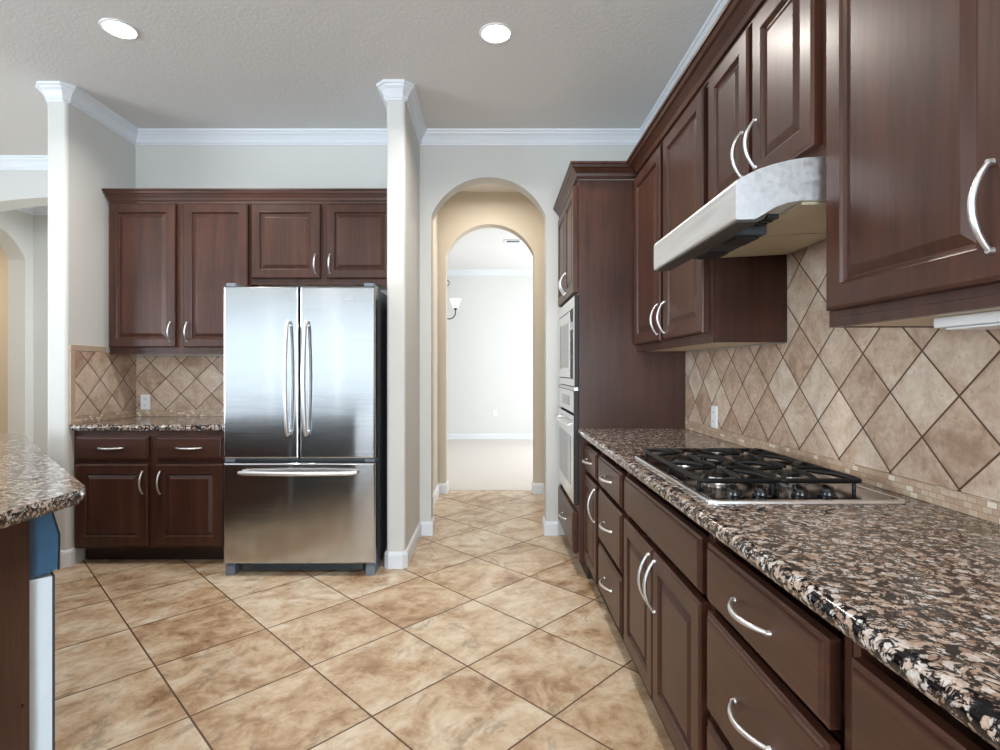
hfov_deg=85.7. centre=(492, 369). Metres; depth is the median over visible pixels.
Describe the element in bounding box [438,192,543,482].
wall
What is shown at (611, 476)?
base cabinet
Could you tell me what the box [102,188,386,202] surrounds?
crown molding
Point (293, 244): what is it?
upper cabinet
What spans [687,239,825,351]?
wall
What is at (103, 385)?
backsplash
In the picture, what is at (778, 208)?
range hood
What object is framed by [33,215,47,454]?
wall
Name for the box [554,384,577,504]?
wall oven
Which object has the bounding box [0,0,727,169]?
trim
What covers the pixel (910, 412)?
backsplash
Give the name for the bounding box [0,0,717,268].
ceiling
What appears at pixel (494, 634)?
floor
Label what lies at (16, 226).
wall
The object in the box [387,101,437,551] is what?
wall
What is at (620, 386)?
tall cabinet
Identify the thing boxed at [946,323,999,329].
diffuser
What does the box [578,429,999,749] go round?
countertop
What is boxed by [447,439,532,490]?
floor
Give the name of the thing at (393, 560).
baseboard
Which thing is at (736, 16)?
crown molding
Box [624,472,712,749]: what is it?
base cabinet
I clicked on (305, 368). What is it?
refrigerator
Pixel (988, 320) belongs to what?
light
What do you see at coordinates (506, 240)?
ceiling vent
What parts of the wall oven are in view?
handle, door, control panel, vent trim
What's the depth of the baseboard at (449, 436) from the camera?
9.68 m
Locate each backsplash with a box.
[69,345,223,424]
[685,240,999,523]
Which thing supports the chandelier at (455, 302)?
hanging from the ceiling
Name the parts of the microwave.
door, control panel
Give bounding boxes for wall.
[0,170,47,433]
[0,209,32,441]
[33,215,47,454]
[48,102,135,556]
[136,145,635,534]
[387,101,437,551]
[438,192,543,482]
[447,276,532,433]
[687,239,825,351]
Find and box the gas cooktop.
[635,448,904,503]
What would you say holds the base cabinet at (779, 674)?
on the floor at (494, 634)
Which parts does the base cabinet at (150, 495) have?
handle, door, drawer, handle, handle, handle, drawer, door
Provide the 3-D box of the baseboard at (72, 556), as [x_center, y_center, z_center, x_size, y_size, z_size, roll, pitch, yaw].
[-2.770,1.198,3.993,0.160,0.105,1.175,0,0,0]
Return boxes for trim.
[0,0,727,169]
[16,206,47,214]
[447,269,532,275]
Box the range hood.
[654,157,825,271]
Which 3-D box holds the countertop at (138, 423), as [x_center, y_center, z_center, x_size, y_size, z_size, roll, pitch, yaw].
[-2.188,0.370,3.757,1.027,0.040,0.641,0,0,0]
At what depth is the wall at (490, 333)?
9.70 m
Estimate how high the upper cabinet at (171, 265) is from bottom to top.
1.055 m
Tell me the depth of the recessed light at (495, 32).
2.87 m
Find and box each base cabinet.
[74,431,224,559]
[582,442,608,610]
[598,452,636,668]
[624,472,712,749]
[707,536,852,749]
[852,641,996,749]
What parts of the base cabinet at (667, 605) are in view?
door, handle, handle, false drawer, door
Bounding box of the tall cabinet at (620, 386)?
[558,180,686,578]
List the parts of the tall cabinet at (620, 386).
handle, door, drawer, door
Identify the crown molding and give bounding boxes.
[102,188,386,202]
[553,0,767,217]
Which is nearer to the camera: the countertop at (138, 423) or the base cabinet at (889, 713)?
the base cabinet at (889, 713)
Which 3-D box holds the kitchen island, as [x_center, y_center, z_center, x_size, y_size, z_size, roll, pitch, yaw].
[-2.845,0.822,0.411,3.110,0.857,4.723,0,0,0]
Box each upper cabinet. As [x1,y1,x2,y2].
[109,203,259,353]
[251,203,386,289]
[634,86,786,351]
[708,0,825,201]
[826,0,999,327]
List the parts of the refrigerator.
door, handle, handle, freezer drawer, handle, door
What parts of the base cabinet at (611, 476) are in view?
handle, handle, handle, drawer, drawer, drawer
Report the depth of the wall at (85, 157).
3.47 m
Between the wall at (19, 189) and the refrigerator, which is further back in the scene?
the wall at (19, 189)
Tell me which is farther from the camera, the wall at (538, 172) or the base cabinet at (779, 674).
the wall at (538, 172)
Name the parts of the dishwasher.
door, control panel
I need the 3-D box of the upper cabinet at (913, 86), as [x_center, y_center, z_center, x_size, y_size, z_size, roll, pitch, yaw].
[0.969,-0.622,0.868,0.358,1.027,1.015,0,0,0]
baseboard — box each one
[60,547,84,567]
[385,480,448,568]
[447,434,532,438]
[532,480,557,535]
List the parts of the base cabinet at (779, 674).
drawer, handle, handle, drawer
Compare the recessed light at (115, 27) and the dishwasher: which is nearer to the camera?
the dishwasher
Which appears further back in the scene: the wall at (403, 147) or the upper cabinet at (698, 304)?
the wall at (403, 147)
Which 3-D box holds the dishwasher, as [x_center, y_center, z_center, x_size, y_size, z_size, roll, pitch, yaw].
[-1.694,0.773,1.558,0.602,0.751,0.631,0,0,45]
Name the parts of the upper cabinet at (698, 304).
door, handle, handle, door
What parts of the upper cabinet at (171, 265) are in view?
door, handle, handle, door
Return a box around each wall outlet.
[141,394,149,409]
[711,405,717,428]
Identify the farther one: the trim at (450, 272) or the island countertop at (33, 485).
the trim at (450, 272)
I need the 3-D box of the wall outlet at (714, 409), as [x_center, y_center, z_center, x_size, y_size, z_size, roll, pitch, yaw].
[1.144,0.243,2.790,0.008,0.115,0.072,0,0,0]
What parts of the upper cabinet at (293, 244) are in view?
door, handle, handle, door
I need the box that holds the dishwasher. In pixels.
[29,512,60,749]
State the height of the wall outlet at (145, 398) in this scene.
0.115 m
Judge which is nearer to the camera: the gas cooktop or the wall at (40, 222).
the gas cooktop
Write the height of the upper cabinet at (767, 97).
0.585 m
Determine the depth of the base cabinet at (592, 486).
2.95 m
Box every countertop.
[0,434,84,528]
[69,416,223,430]
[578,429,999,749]
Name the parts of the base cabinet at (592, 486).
handle, drawer, door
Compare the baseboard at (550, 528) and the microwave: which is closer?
the microwave
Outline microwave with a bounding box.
[558,295,577,386]
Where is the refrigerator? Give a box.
[224,283,386,574]
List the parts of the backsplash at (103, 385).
edge trim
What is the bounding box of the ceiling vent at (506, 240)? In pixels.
[504,239,521,242]
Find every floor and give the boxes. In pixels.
[53,491,674,749]
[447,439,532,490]
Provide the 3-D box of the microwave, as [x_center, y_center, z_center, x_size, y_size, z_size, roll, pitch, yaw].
[0.769,-0.172,3.646,0.562,0.555,0.800,0,0,0]
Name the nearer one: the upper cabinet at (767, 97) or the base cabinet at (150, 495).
the upper cabinet at (767, 97)
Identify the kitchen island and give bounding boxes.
[0,520,28,749]
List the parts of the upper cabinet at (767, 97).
door, handle, handle, door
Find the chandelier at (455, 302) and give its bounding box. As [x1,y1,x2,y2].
[447,280,460,318]
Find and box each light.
[99,18,139,39]
[479,22,512,43]
[934,310,999,329]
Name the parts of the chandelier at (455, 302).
lamp shade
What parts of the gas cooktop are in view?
burner, burner, knob, knob, burner, knob, knob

